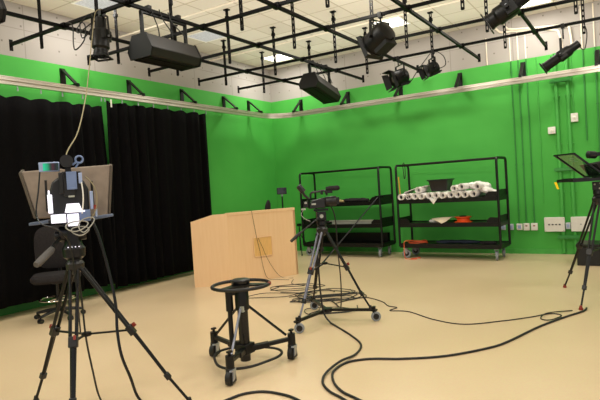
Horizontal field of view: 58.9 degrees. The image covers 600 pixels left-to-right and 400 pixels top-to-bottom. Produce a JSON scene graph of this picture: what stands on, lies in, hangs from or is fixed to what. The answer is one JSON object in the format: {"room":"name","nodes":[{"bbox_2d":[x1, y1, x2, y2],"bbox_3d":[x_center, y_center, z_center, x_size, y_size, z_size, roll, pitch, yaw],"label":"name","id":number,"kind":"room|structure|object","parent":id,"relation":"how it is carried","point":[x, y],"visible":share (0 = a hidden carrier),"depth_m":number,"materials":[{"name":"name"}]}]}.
{"room":"television studio","nodes":[
{"label":"television studio","id":0,"kind":"room"},
{"bbox_2d":[0,0,277,307],"bbox_3d":[-4.993,-0.576,6.797,0.200,4.580,16.400,-3,1,32],"label":"wall","id":1,"kind":"structure","parent":0,"point":[241,153],"depth_m":10.78,"materials":[{"name":"paint"}]},
{"bbox_2d":[59,68,79,86],"bbox_3d":[-3.653,-1.949,8.447,0.400,0.340,0.090,-3,1,32],"label":"bracket","id":2,"kind":"object","parent":1,"relation":"attached to","point":[63,73],"visible":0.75,"depth_m":8.51,"materials":[{"name":"metal"}]},
{"bbox_2d":[0,270,193,315],"bbox_3d":[-4.763,1.654,6.788,0.012,0.100,16.000,-3,1,32],"label":"baseboard","id":3,"kind":"structure","parent":1,"relation":"attached to","point":[23,307],"depth_m":8.13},
{"bbox_2d":[126,80,144,95],"bbox_3d":[-2.947,-2.017,9.561,0.400,0.340,0.090,-3,1,32],"label":"bracket","id":4,"kind":"object","parent":1,"relation":"attached to","point":[129,83],"visible":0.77,"depth_m":9.62,"materials":[{"name":"metal"}]},
{"bbox_2d":[179,89,196,103],"bbox_3d":[-2.236,-2.086,10.683,0.400,0.340,0.090,-3,1,32],"label":"bracket","id":5,"kind":"object","parent":1,"relation":"attached to","point":[182,92],"visible":0.75,"depth_m":10.74,"materials":[{"name":"metal"}]},
{"bbox_2d":[222,96,237,109],"bbox_3d":[-1.541,-2.153,11.780,0.400,0.340,0.090,-3,1,32],"label":"bracket","id":6,"kind":"object","parent":1,"relation":"attached to","point":[224,98],"visible":0.75,"depth_m":11.84,"materials":[{"name":"metal"}]},
{"bbox_2d":[247,100,262,112],"bbox_3d":[-1.060,-2.200,12.539,0.400,0.340,0.090,-3,1,32],"label":"bracket","id":7,"kind":"object","parent":1,"relation":"attached to","point":[248,102],"visible":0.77,"depth_m":12.59,"materials":[{"name":"metal"}]},
{"bbox_2d":[0,251,599,399],"bbox_3d":[1.056,1.520,3.092,14.200,0.200,16.400,-3,1,32],"label":"floor","id":8,"kind":"structure","parent":0,"point":[175,318],"depth_m":5.53,"materials":[{"name":"laminate"}]},
{"bbox_2d":[30,225,85,323],"bbox_3d":[-3.317,0.976,7.241,0.664,1.251,0.644,-4,1,-16],"label":"chair","id":9,"kind":"object","parent":8,"relation":"on","point":[44,238],"visible":0.7,"depth_m":7.35,"materials":[{"name":"black fabric"}]},
{"bbox_2d":[19,155,191,399],"bbox_3d":[-1.557,0.615,4.078,0.977,1.890,1.068,-4,2,-36],"label":"tripod camera","id":10,"kind":"object","parent":8,"relation":"on","point":[53,191],"visible":1,"depth_m":3.81,"materials":[{"name":"black paint"}]},
{"bbox_2d":[29,219,49,225],"bbox_3d":[-1.933,0.168,3.958,0.150,0.034,0.198,-4,1,-23],"label":"tray","id":11,"kind":"object","parent":10,"relation":"on","point":[44,221],"depth_m":3.89,"materials":[{"name":"grey metal"}]},
{"bbox_2d":[38,162,59,171],"bbox_3d":[-1.794,-0.236,3.802,0.135,0.068,0.024,-4,1,-23],"label":"monitor","id":12,"kind":"object","parent":10,"relation":"on","point":[43,166],"depth_m":3.79,"materials":[{"name":"multicoloured metal"}]},
{"bbox_2d":[79,280,101,399],"bbox_3d":[-1.276,1.022,3.791,0.638,1.065,0.204,-3,1,32],"label":"cable","id":13,"kind":"object","parent":10,"relation":"hanging from","point":[80,289],"visible":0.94,"depth_m":3.88,"materials":[{"name":"rubber"}]},
{"bbox_2d":[93,213,113,218],"bbox_3d":[-1.536,0.129,4.130,0.160,0.034,0.199,-4,1,-23],"label":"tray","id":14,"kind":"object","parent":10,"relation":"on","point":[105,215],"depth_m":4.07,"materials":[{"name":"grey metal"}]},
{"bbox_2d":[91,219,141,399],"bbox_3d":[-1.013,0.824,3.580,0.976,1.420,0.263,-2,2,43],"label":"cable","id":15,"kind":"object","parent":10,"relation":"hanging from","point":[94,224],"visible":1,"depth_m":3.81,"materials":[{"name":"black rubber"}]},
{"bbox_2d":[191,207,297,286],"bbox_3d":[-0.915,0.801,9.253,1.874,1.215,0.372,-4,1,-29],"label":"desk","id":16,"kind":"object","parent":8,"relation":"on","point":[225,246],"visible":0.93,"depth_m":9.05,"materials":[{"name":"brown wood"}]},
{"bbox_2d":[209,277,297,384],"bbox_3d":[-0.598,1.097,4.731,0.857,0.779,0.866,-3,1,32],"label":"pedestal","id":17,"kind":"object","parent":8,"relation":"on","point":[239,287],"visible":1,"depth_m":4.71,"materials":[{"name":"black metal"}]},
{"bbox_2d":[231,277,249,284],"bbox_3d":[-0.529,0.725,4.735,0.164,0.045,0.162,-3,1,32],"label":"cap","id":18,"kind":"object","parent":17,"relation":"on","point":[237,281],"depth_m":4.68,"materials":[{"name":"black plastic"}]},
{"bbox_2d":[224,390,299,399],"bbox_3d":[-0.339,1.482,3.788,0.968,0.021,0.625,-3,1,14],"label":"cable","id":19,"kind":"object","parent":8,"relation":"on","point":[256,391],"visible":1,"depth_m":4.03,"materials":[{"name":"rubber"}]},
{"bbox_2d":[277,187,286,207],"bbox_3d":[-0.364,0.518,11.933,0.340,1.595,0.340,-3,1,32],"label":"monitor stand","id":20,"kind":"object","parent":8,"relation":"on","point":[283,190],"visible":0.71,"depth_m":11.88,"materials":[{"name":"black paint"}]},
{"bbox_2d":[250,292,316,297],"bbox_3d":[-0.275,1.384,7.773,1.043,0.020,0.348,-3,1,11],"label":"cable","id":21,"kind":"object","parent":8,"relation":"on","point":[280,292],"visible":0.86,"depth_m":7.73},
{"bbox_2d":[270,279,324,290],"bbox_3d":[-0.010,1.361,8.482,0.839,0.019,0.934,-3,1,32],"label":"cable","id":22,"kind":"object","parent":8,"relation":"on","point":[304,284],"visible":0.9,"depth_m":8.42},
{"bbox_2d":[296,223,302,255],"bbox_3d":[-0.031,0.918,12.515,0.459,0.730,0.485,-3,1,32],"label":"stand","id":23,"kind":"object","parent":8,"relation":"on","point":[299,224],"visible":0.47,"depth_m":12.46,"materials":[{"name":"black paint"}]},
{"bbox_2d":[294,288,354,298],"bbox_3d":[0.363,1.346,7.681,0.861,0.021,0.563,-4,1,-16],"label":"cable","id":24,"kind":"object","parent":8,"relation":"on","point":[326,289],"visible":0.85,"depth_m":7.63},
{"bbox_2d":[290,292,366,302],"bbox_3d":[0.390,1.355,7.363,1.072,0.021,0.477,-4,1,-1],"label":"cable","id":25,"kind":"object","parent":8,"relation":"on","point":[356,293],"visible":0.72,"depth_m":7.27,"materials":[{"name":"rubber"}]},
{"bbox_2d":[304,305,357,314],"bbox_3d":[0.389,1.372,6.603,0.682,0.020,0.364,-4,1,2],"label":"cable","id":26,"kind":"object","parent":8,"relation":"on","point":[357,305],"visible":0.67,"depth_m":6.49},
{"bbox_2d":[290,184,380,332],"bbox_3d":[0.154,0.610,6.090,0.947,1.599,1.121,-5,2,-42],"label":"tripod camera","id":27,"kind":"object","parent":8,"relation":"on","point":[322,230],"visible":0.98,"depth_m":6.08,"materials":[{"name":"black metal"}]},
{"bbox_2d":[330,205,341,307],"bbox_3d":[0.418,0.697,6.730,0.114,1.361,1.099,-4,1,-1],"label":"cable","id":28,"kind":"object","parent":27,"relation":"hanging from","point":[340,306],"visible":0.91,"depth_m":6.30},
{"bbox_2d":[315,234,361,399],"bbox_3d":[0.368,0.923,4.449,0.496,1.021,3.355,-4,1,-4],"label":"cable","id":29,"kind":"object","parent":8,"relation":"on","point":[327,319],"visible":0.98,"depth_m":5.06,"materials":[{"name":"rubber"}]},
{"bbox_2d":[299,166,395,256],"bbox_3d":[1.034,0.272,11.873,2.048,1.913,0.648,-3,2,35],"label":"rack","id":30,"kind":"object","parent":8,"relation":"on","point":[380,223],"depth_m":11.50,"materials":[{"name":"metal"}]},
{"bbox_2d":[302,199,391,207],"bbox_3d":[1.022,0.082,11.869,2.012,0.085,0.612,-3,2,35],"label":"shelf","id":31,"kind":"object","parent":30,"relation":"attached to","point":[379,202],"depth_m":11.32,"materials":[{"name":"metal"}]},
{"bbox_2d":[303,221,393,227],"bbox_3d":[1.052,0.556,11.880,2.012,0.085,0.612,-3,2,35],"label":"shelf","id":32,"kind":"object","parent":30,"relation":"attached to","point":[374,224],"depth_m":11.41,"materials":[{"name":"metal"}]},
{"bbox_2d":[304,240,394,247],"bbox_3d":[1.077,0.970,11.889,2.012,0.085,0.612,-3,2,35],"label":"shelf","id":33,"kind":"object","parent":30,"relation":"attached to","point":[309,244],"depth_m":11.52,"materials":[{"name":"metal"}]},
{"bbox_2d":[316,233,387,241],"bbox_3d":[1.139,0.841,11.984,1.850,0.200,0.023,-3,2,36],"label":"panel board","id":34,"kind":"object","parent":30,"relation":"on","point":[351,237],"visible":0.64,"depth_m":11.85,"materials":[{"name":"black paint"}]},
{"bbox_2d":[343,198,369,201],"bbox_3d":[1.216,0.006,11.613,0.620,0.109,0.186,-3,2,35],"label":"bag","id":35,"kind":"object","parent":30,"relation":"on","point":[348,199],"visible":0.83,"depth_m":11.53,"materials":[{"name":"black fabric"}]},
{"bbox_2d":[329,232,389,240],"bbox_3d":[1.197,0.836,12.065,1.850,0.200,0.022,-3,2,35],"label":"panel board","id":36,"kind":"object","parent":30,"relation":"on","point":[329,232],"visible":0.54,"depth_m":11.82,"materials":[{"name":"black paint"}]},
{"bbox_2d":[323,196,383,261],"bbox_3d":[1.087,0.594,10.995,1.364,1.302,0.184,-4,1,-7],"label":"boom pole","id":37,"kind":"object","parent":8,"relation":"on","point":[353,226],"visible":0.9,"depth_m":10.94,"materials":[{"name":"grey metal"}]},
{"bbox_2d":[395,156,510,259],"bbox_3d":[2.984,0.179,10.490,2.048,1.913,0.648,-3,2,36],"label":"rack","id":38,"kind":"object","parent":8,"relation":"on","point":[499,194],"visible":0.95,"depth_m":10.15,"materials":[{"name":"metal"}]},
{"bbox_2d":[404,240,427,259],"bbox_3d":[2.338,0.990,10.799,0.464,0.371,0.541,-3,2,36],"label":"extension cord","id":39,"kind":"object","parent":38,"relation":"on","point":[417,241],"visible":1,"depth_m":10.75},
{"bbox_2d":[411,192,425,199],"bbox_3d":[2.466,-0.089,10.828,0.138,0.130,0.620,-3,2,36],"label":"paper roll","id":40,"kind":"object","parent":38,"relation":"on","point":[414,196],"visible":0.36,"depth_m":10.61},
{"bbox_2d":[415,186,430,192],"bbox_3d":[2.514,-0.213,10.784,0.131,0.123,0.600,-3,2,36],"label":"paper roll","id":41,"kind":"object","parent":40,"relation":"on","point":[417,189],"visible":0.8,"depth_m":10.65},
{"bbox_2d":[418,192,428,198],"bbox_3d":[2.565,-0.090,10.718,0.133,0.125,0.620,-3,2,36],"label":"paper roll","id":42,"kind":"object","parent":38,"relation":"on","point":[420,195],"visible":0.48,"depth_m":10.51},
{"bbox_2d":[426,191,440,198],"bbox_3d":[2.717,-0.100,10.680,0.136,0.128,0.620,-3,2,36],"label":"paper roll","id":43,"kind":"object","parent":38,"relation":"on","point":[428,195],"visible":0.38,"depth_m":10.48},
{"bbox_2d":[427,178,454,191],"bbox_3d":[2.789,-0.295,10.526,0.430,0.236,0.366,-3,2,36],"label":"storage bin","id":44,"kind":"object","parent":43,"relation":"on","point":[437,184],"visible":1,"depth_m":10.41,"materials":[{"name":"black plastic"}]},
{"bbox_2d":[431,216,455,223],"bbox_3d":[2.896,0.386,10.534,0.368,0.108,0.632,-2,2,44],"label":"paper sheet","id":45,"kind":"object","parent":38,"relation":"on","point":[441,220],"visible":0.91,"depth_m":10.35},
{"bbox_2d":[439,191,449,198],"bbox_3d":[2.914,-0.106,10.459,0.133,0.125,0.620,-3,2,36],"label":"paper roll","id":46,"kind":"object","parent":38,"relation":"on","point":[442,195],"visible":0.51,"depth_m":10.25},
{"bbox_2d":[398,195,506,203],"bbox_3d":[2.972,-0.010,10.486,2.012,0.085,0.612,-3,2,36],"label":"shelf","id":47,"kind":"object","parent":38,"relation":"attached to","point":[497,198],"depth_m":10.10,"materials":[{"name":"metal"}]},
{"bbox_2d":[400,219,508,226],"bbox_3d":[3.002,0.464,10.496,2.012,0.085,0.612,-3,2,36],"label":"shelf","id":48,"kind":"object","parent":38,"relation":"attached to","point":[493,222],"depth_m":10.19,"materials":[{"name":"metal"}]},
{"bbox_2d":[400,240,509,248],"bbox_3d":[3.028,0.878,10.505,2.012,0.085,0.612,-3,2,36],"label":"shelf","id":49,"kind":"object","parent":38,"relation":"attached to","point":[431,243],"depth_m":10.22,"materials":[{"name":"metal"}]},
{"bbox_2d":[437,240,479,242],"bbox_3d":[3.125,0.830,10.513,0.850,0.093,0.148,-3,2,36],"label":"folded cloth","id":50,"kind":"object","parent":38,"relation":"on","point":[438,241],"visible":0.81,"depth_m":10.45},
{"bbox_2d":[454,190,468,197],"bbox_3d":[3.165,-0.122,10.311,0.138,0.130,0.620,-3,2,36],"label":"paper roll","id":51,"kind":"object","parent":38,"relation":"on","point":[457,194],"visible":0.53,"depth_m":10.11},
{"bbox_2d":[450,185,465,191],"bbox_3d":[3.101,-0.237,10.350,0.131,0.123,0.600,-3,2,36],"label":"paper roll","id":52,"kind":"object","parent":51,"relation":"on","point":[453,188],"visible":0.5,"depth_m":10.14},
{"bbox_2d":[458,183,469,189],"bbox_3d":[3.215,-0.267,10.265,0.131,0.123,0.600,-3,2,36],"label":"paper roll","id":53,"kind":"object","parent":51,"relation":"on","point":[462,186],"visible":0.68,"depth_m":10.09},
{"bbox_2d":[454,215,472,222],"bbox_3d":[3.161,0.366,10.297,0.340,0.129,0.340,-3,1,32],"label":"cable reel","id":54,"kind":"object","parent":38,"relation":"on","point":[463,218],"visible":0.92,"depth_m":10.20,"materials":[{"name":"orange plastic"}]},
{"bbox_2d":[461,190,471,197],"bbox_3d":[3.264,-0.122,10.201,0.133,0.125,0.620,-3,2,36],"label":"paper roll","id":55,"kind":"object","parent":38,"relation":"on","point":[464,194],"visible":0.52,"depth_m":9.99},
{"bbox_2d":[470,190,484,196],"bbox_3d":[3.416,-0.133,10.163,0.136,0.128,0.620,-3,2,36],"label":"paper roll","id":56,"kind":"object","parent":38,"relation":"on","point":[474,193],"visible":0.79,"depth_m":9.99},
{"bbox_2d":[473,183,484,189],"bbox_3d":[3.454,-0.268,10.088,0.131,0.123,0.600,-3,2,36],"label":"paper roll","id":57,"kind":"object","parent":56,"relation":"on","point":[477,186],"visible":0.63,"depth_m":9.89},
{"bbox_2d":[469,181,495,193],"bbox_3d":[3.494,-0.220,10.092,0.325,0.300,0.647,-4,1,-26],"label":"crumpled paper","id":58,"kind":"object","parent":38,"relation":"on","point":[487,187],"visible":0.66,"depth_m":10.02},
{"bbox_2d":[336,297,572,324],"bbox_3d":[1.614,1.304,6.260,2.770,0.026,0.948,-3,1,32],"label":"cable","id":59,"kind":"object","parent":8,"relation":"on","point":[541,315],"visible":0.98,"depth_m":5.80,"materials":[{"name":"rubber"}]},
{"bbox_2d":[331,307,586,399],"bbox_3d":[1.480,1.345,4.861,1.484,0.021,3.871,-3,2,37],"label":"cable","id":60,"kind":"object","parent":8,"relation":"on","point":[585,309],"visible":1,"depth_m":4.67,"materials":[{"name":"rubber"}]},
{"bbox_2d":[553,151,599,309],"bbox_3d":[3.456,0.307,6.312,1.120,1.783,1.267,-5,2,-38],"label":"tripod camera","id":61,"kind":"object","parent":8,"relation":"on","point":[588,171],"visible":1,"depth_m":6.33,"materials":[{"name":"black paint"}]},
{"bbox_2d":[557,178,599,182],"bbox_3d":[3.479,-0.248,6.378,0.640,0.040,0.330,-4,1,-6],"label":"tray","id":62,"kind":"object","parent":61,"relation":"on","point":[597,180],"depth_m":6.21,"materials":[{"name":"black plastic"}]},
{"bbox_2d":[557,155,599,175],"bbox_3d":[3.344,-0.412,6.362,0.370,0.280,0.380,-4,1,-6],"label":"mirror glass","id":63,"kind":"object","parent":61,"relation":"on","point":[576,163],"depth_m":6.34,"materials":[{"name":"glass"}]},
{"bbox_2d":[590,161,599,169],"bbox_3d":[3.580,-0.378,6.386,0.260,0.190,0.320,-4,1,-6],"label":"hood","id":64,"kind":"object","parent":61,"relation":"attached to","point":[596,164],"depth_m":6.25,"materials":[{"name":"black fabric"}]},
{"bbox_2d":[576,240,599,265],"bbox_3d":[5.214,0.864,8.647,1.240,0.350,0.615,-3,1,32],"label":"equipment case","id":65,"kind":"object","parent":8,"relation":"on","point":[581,258],"visible":0.5,"depth_m":8.67,"materials":[{"name":"black plastic"}]},
{"bbox_2d":[5,0,598,69],"bbox_3d":[0.758,-3.249,2.989,14.200,0.200,16.400,-3,1,32],"label":"ceiling","id":66,"kind":"structure","parent":0,"point":[257,26],"depth_m":9.56,"materials":[{"name":"beige tile"}]},
{"bbox_2d":[71,0,116,9],"bbox_3d":[-3.063,-3.014,8.151,0.600,0.016,0.600,-3,1,32],"label":"recessed light","id":67,"kind":"object","parent":66,"relation":"in","point":[89,4],"visible":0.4,"depth_m":8.14,"materials":[{"name":"plastic"}]},
{"bbox_2d":[118,0,237,37],"bbox_3d":[0.315,-3.051,7.170,8.450,0.028,0.028,-3,1,32],"label":"conduit","id":68,"kind":"object","parent":66,"relation":"attached to","point":[234,0],"visible":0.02,"depth_m":8.48,"materials":[{"name":"metal"}]},
{"bbox_2d":[187,31,225,42],"bbox_3d":[-1.780,-3.138,10.175,0.600,0.016,0.600,-3,1,32],"label":"recessed light","id":69,"kind":"object","parent":66,"relation":"in","point":[204,36],"visible":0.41,"depth_m":10.20,"materials":[{"name":"plastic"}]},
{"bbox_2d":[264,54,292,61],"bbox_3d":[-0.497,-3.262,12.200,0.600,0.016,0.600,-3,1,32],"label":"recessed light","id":70,"kind":"object","parent":66,"relation":"in","point":[279,57],"visible":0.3,"depth_m":12.21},
{"bbox_2d":[6,0,599,92],"bbox_3d":[0.351,-2.743,6.011,9.371,0.901,10.611,-3,1,32],"label":"grid","id":71,"kind":"object","parent":66,"relation":"hanging from","point":[405,8],"visible":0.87,"depth_m":8.13,"materials":[{"name":"black metal"}]},
{"bbox_2d":[0,0,6,23],"bbox_3d":[-3.096,-1.929,4.587,0.433,0.681,0.864,-3,1,32],"label":"lamp","id":72,"kind":"object","parent":71,"relation":"hanging from","point":[3,10],"visible":1,"depth_m":4.83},
{"bbox_2d":[65,13,92,49],"bbox_3d":[-2.811,-2.094,6.696,0.616,0.456,0.136,-3,1,32],"label":"hanging cable","id":73,"kind":"object","parent":71,"relation":"hanging from","point":[84,37],"visible":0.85,"depth_m":6.66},
{"bbox_2d":[66,9,100,154],"bbox_3d":[-2.100,-1.316,5.195,0.066,2.004,2.686,-4,1,-13],"label":"hanging cable","id":74,"kind":"object","parent":71,"relation":"hanging from","point":[98,9],"visible":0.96,"depth_m":5.01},
{"bbox_2d":[76,9,113,61],"bbox_3d":[-2.539,-2.025,6.518,0.477,0.619,0.238,-3,1,13],"label":"spotlight","id":75,"kind":"object","parent":71,"relation":"hanging from","point":[102,35],"visible":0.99,"depth_m":6.46,"materials":[{"name":"black metal"}]},
{"bbox_2d":[128,5,201,70],"bbox_3d":[-1.717,-2.063,6.763,0.433,0.681,0.864,-3,1,32],"label":"lamp","id":76,"kind":"object","parent":71,"relation":"hanging from","point":[144,47],"visible":1,"depth_m":6.57,"materials":[{"name":"metal"}]},
{"bbox_2d":[299,60,340,103],"bbox_3d":[0.380,-2.245,10.108,0.433,0.724,0.907,-3,1,32],"label":"lamp","id":77,"kind":"object","parent":71,"relation":"hanging from","point":[313,84],"visible":0.98,"depth_m":9.90,"materials":[{"name":"metal"}]},
{"bbox_2d":[356,11,396,59],"bbox_3d":[1.091,-2.276,7.350,0.460,0.606,0.545,-5,2,-38],"label":"lamp","id":78,"kind":"object","parent":71,"relation":"hanging from","point":[380,39],"visible":1,"depth_m":7.25,"materials":[{"name":"metal"}]},
{"bbox_2d":[382,53,430,92],"bbox_3d":[1.972,-2.367,9.892,0.891,0.647,0.479,-3,1,5],"label":"lamp","id":79,"kind":"object","parent":71,"relation":"hanging from","point":[400,77],"visible":0.99,"depth_m":9.87,"materials":[{"name":"metal"}]},
{"bbox_2d":[417,49,445,80],"bbox_3d":[2.357,-2.436,9.567,0.462,0.542,0.333,-4,1,-17],"label":"lamp","id":80,"kind":"object","parent":71,"relation":"hanging from","point":[431,69],"visible":1,"depth_m":9.51,"materials":[{"name":"metal"}]},
{"bbox_2d":[480,0,530,33],"bbox_3d":[2.517,-2.368,6.492,0.593,0.564,0.315,-3,1,32],"label":"spotlight","id":81,"kind":"object","parent":71,"relation":"hanging from","point":[506,10],"visible":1,"depth_m":6.43,"materials":[{"name":"black metal"}]},
{"bbox_2d":[539,23,586,73],"bbox_3d":[4.178,-2.425,8.459,0.709,0.743,0.265,-3,1,32],"label":"spotlight","id":82,"kind":"object","parent":71,"relation":"hanging from","point":[565,52],"visible":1,"depth_m":8.40,"materials":[{"name":"black metal"}]},
{"bbox_2d":[209,0,459,60],"bbox_3d":[1.609,-3.177,9.211,8.450,0.028,0.028,-3,1,32],"label":"conduit","id":83,"kind":"object","parent":66,"relation":"attached to","point":[456,0],"visible":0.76,"depth_m":9.69,"materials":[{"name":"metal"}]},
{"bbox_2d":[374,16,410,27],"bbox_3d":[1.711,-3.354,10.084,0.600,0.016,0.600,-3,1,32],"label":"recessed light","id":84,"kind":"object","parent":66,"relation":"in","point":[397,21],"visible":0.43,"depth_m":10.01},
{"bbox_2d":[520,0,552,8],"bbox_3d":[4.054,-3.484,9.302,0.600,0.016,0.600,-3,1,32],"label":"recessed light","id":85,"kind":"object","parent":66,"relation":"in","point":[532,2],"visible":0.41,"depth_m":9.42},
{"bbox_2d":[269,0,599,248],"bbox_3d":[5.321,-1.288,9.819,14.000,4.580,0.200,-3,1,32],"label":"wall","id":86,"kind":"structure","parent":0,"point":[476,123],"depth_m":11.07,"materials":[{"name":"paint"}]},
{"bbox_2d":[292,100,302,112],"bbox_3d":[-0.075,-2.268,12.823,0.090,0.340,0.400,-3,1,32],"label":"bracket","id":87,"kind":"object","parent":86,"relation":"attached to","point":[300,103],"visible":0.8,"depth_m":12.95,"materials":[{"name":"metal"}]},
{"bbox_2d":[0,65,599,118],"bbox_3d":[1.281,-1.952,4.619,12.175,0.115,12.175,-3,1,32],"label":"track","id":88,"kind":"object","parent":87,"relation":"attached to","point":[7,80],"visible":1,"depth_m":10.07,"materials":[{"name":"metal"}]},
{"bbox_2d":[0,86,119,308],"bbox_3d":[-4.263,-0.057,7.066,0.176,3.100,4.360,-3,1,32],"label":"curtain","id":89,"kind":"object","parent":88,"relation":"hanging from","point":[33,132],"visible":0.58,"depth_m":7.71,"materials":[{"name":"black fabric"}]},
{"bbox_2d":[104,97,211,288],"bbox_3d":[-2.497,-0.187,9.827,0.160,3.180,2.559,-3,1,33],"label":"curtain","id":90,"kind":"object","parent":88,"relation":"hanging from","point":[159,160],"visible":0.93,"depth_m":9.64,"materials":[{"name":"black fabric"}]},
{"bbox_2d":[340,92,349,104],"bbox_3d":[1.012,-2.321,12.131,0.090,0.340,0.400,-3,1,32],"label":"bracket","id":91,"kind":"object","parent":86,"relation":"attached to","point":[347,95],"visible":0.77,"depth_m":12.26,"materials":[{"name":"metal"}]},
{"bbox_2d":[393,86,402,96],"bbox_3d":[2.099,-2.374,11.439,0.090,0.340,0.400,-3,1,32],"label":"bracket","id":92,"kind":"object","parent":86,"relation":"attached to","point":[400,89],"visible":0.59,"depth_m":11.56,"materials":[{"name":"metal"}]},
{"bbox_2d":[297,247,574,253],"bbox_3d":[5.404,0.953,9.778,14.000,0.100,0.012,-3,1,32],"label":"baseboard","id":93,"kind":"structure","parent":86,"relation":"attached to","point":[345,249],"depth_m":11.15,"materials":[{"name":"paint"}]},
{"bbox_2d":[454,73,462,86],"bbox_3d":[3.186,-2.427,10.747,0.090,0.340,0.400,-3,1,32],"label":"bracket","id":94,"kind":"object","parent":86,"relation":"attached to","point":[459,82],"visible":0.79,"depth_m":10.86,"materials":[{"name":"metal"}]},
{"bbox_2d":[510,61,519,222],"bbox_3d":[4.210,-1.125,10.401,0.043,3.170,0.023,-3,1,32],"label":"conduit","id":95,"kind":"object","parent":86,"relation":"attached to","point":[511,72],"visible":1,"depth_m":10.39,"materials":[{"name":"metal"}]},
{"bbox_2d":[517,60,526,222],"bbox_3d":[4.320,-1.131,10.331,0.043,3.170,0.023,-3,1,32],"label":"conduit","id":96,"kind":"object","parent":86,"relation":"attached to","point":[523,164],"visible":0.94,"depth_m":10.33,"materials":[{"name":"metal"}]},
{"bbox_2d":[519,62,525,76],"bbox_3d":[4.206,-2.477,10.097,0.090,0.340,0.400,-3,1,32],"label":"bracket","id":97,"kind":"object","parent":86,"relation":"attached to","point":[522,72],"visible":0.79,"depth_m":10.20,"materials":[{"name":"metal"}]},
{"bbox_2d":[495,28,562,47],"bbox_3d":[4.323,-3.129,10.195,1.294,0.766,0.040,-3,1,32],"label":"conduit","id":98,"kind":"object","parent":86,"relation":"attached to","point":[496,29],"visible":0.66,"depth_m":10.17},
{"bbox_2d":[525,58,534,222],"bbox_3d":[4.442,-1.137,10.253,0.043,3.170,0.023,-3,1,32],"label":"conduit","id":99,"kind":"object","parent":86,"relation":"attached to","point":[531,163],"visible":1,"depth_m":10.25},
{"bbox_2d":[504,24,572,43],"bbox_3d":[4.461,-3.137,10.061,1.238,0.770,0.040,-3,1,32],"label":"conduit","id":100,"kind":"object","parent":86,"relation":"attached to","point":[538,27],"visible":0.64,"depth_m":10.00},
{"bbox_2d":[536,57,543,201],"bbox_3d":[4.583,-1.344,10.155,0.032,2.770,0.017,-3,1,32],"label":"conduit","id":101,"kind":"object","parent":86,"relation":"attached to","point":[536,57],"visible":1,"depth_m":10.15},
{"bbox_2d":[548,127,555,133],"bbox_3d":[4.742,-1.311,10.012,0.130,0.130,0.090,-3,1,32],"label":"wall box","id":102,"kind":"object","parent":86,"relation":"attached to","point":[551,130],"visible":1,"depth_m":9.98,"materials":[{"name":"white plastic"}]},
{"bbox_2d":[544,217,564,231],"bbox_3d":[4.824,0.462,10.069,0.350,0.270,0.090,-3,1,32],"label":"wall box","id":103,"kind":"object","parent":86,"relation":"attached to","point":[551,224],"visible":1,"depth_m":10.03,"materials":[{"name":"white plastic"}]},
{"bbox_2d":[552,53,566,252],"bbox_3d":[4.866,-0.872,9.977,0.115,3.740,0.061,-3,1,32],"label":"conduit","id":104,"kind":"object","parent":86,"relation":"attached to","point":[556,95],"visible":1,"depth_m":9.96,"materials":[{"name":"metal"}]},
{"bbox_2d":[549,77,570,83],"bbox_3d":[4.827,-2.220,9.861,0.360,0.070,0.048,-3,1,32],"label":"strut","id":105,"kind":"object","parent":104,"relation":"attached to","point":[567,78],"visible":1,"depth_m":9.85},
{"bbox_2d":[554,167,573,171],"bbox_3d":[4.931,-0.573,9.896,0.360,0.070,0.048,-3,1,32],"label":"strut","id":106,"kind":"object","parent":104,"relation":"attached to","point":[562,168],"visible":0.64,"depth_m":9.89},
{"bbox_2d":[558,235,578,238],"bbox_3d":[5.010,0.694,9.924,0.360,0.070,0.048,-3,1,32],"label":"strut","id":107,"kind":"object","parent":104,"relation":"attached to","point":[559,236],"visible":1,"depth_m":9.91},
{"bbox_2d":[564,58,578,252],"bbox_3d":[5.031,-0.880,9.872,0.115,3.740,0.061,-3,1,32],"label":"conduit","id":108,"kind":"object","parent":86,"relation":"attached to","point":[568,93],"visible":0.8,"depth_m":9.85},
{"bbox_2d":[570,56,573,112],"bbox_3d":[5.030,-2.167,9.821,0.032,1.170,0.017,-3,1,32],"label":"conduit","id":109,"kind":"object","parent":86,"relation":"attached to","point":[570,56],"visible":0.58,"depth_m":9.82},
{"bbox_2d":[571,113,577,121],"bbox_3d":[5.059,-1.521,9.798,0.120,0.160,0.090,-3,1,32],"label":"wall box","id":110,"kind":"object","parent":86,"relation":"attached to","point":[574,116],"visible":1,"depth_m":9.77,"materials":[{"name":"white plastic"}]},
{"bbox_2d":[571,216,590,231],"bbox_3d":[5.199,0.444,9.830,0.330,0.270,0.091,-3,1,32],"label":"wall box","id":111,"kind":"object","parent":86,"relation":"attached to","point":[577,223],"visible":0.75,"depth_m":9.82,"materials":[{"name":"white plastic"}]},
{"bbox_2d":[579,6,582,48],"bbox_3d":[5.128,-3.147,9.695,0.022,0.780,0.022,-4,2,-35],"label":"conduit","id":112,"kind":"object","parent":86,"relation":"attached to","point":[579,6],"visible":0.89,"depth_m":9.69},
{"bbox_2d":[582,50,587,139],"bbox_3d":[5.208,-1.925,9.719,0.043,1.670,0.023,-3,1,32],"label":"conduit","id":113,"kind":"object","parent":86,"relation":"attached to","point":[586,126],"visible":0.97,"depth_m":9.71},
{"bbox_2d":[592,3,594,46],"bbox_3d":[5.296,-3.155,9.588,0.022,0.780,0.022,-3,1,10],"label":"conduit","id":114,"kind":"object","parent":86,"relation":"attached to","point":[592,3],"visible":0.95,"depth_m":9.58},
{"bbox_2d":[593,47,599,159],"bbox_3d":[5.415,-1.234,9.628,0.050,3.070,0.027,-3,1,32],"label":"conduit","id":115,"kind":"object","parent":86,"relation":"attached to","point":[597,103],"visible":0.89,"depth_m":9.61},
{"bbox_2d":[594,49,599,65],"bbox_3d":[5.260,-2.528,9.427,0.090,0.340,0.400,-3,1,32],"label":"bracket","id":116,"kind":"object","parent":86,"relation":"attached to","point":[597,52],"visible":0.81,"depth_m":9.47,"materials":[{"name":"metal"}]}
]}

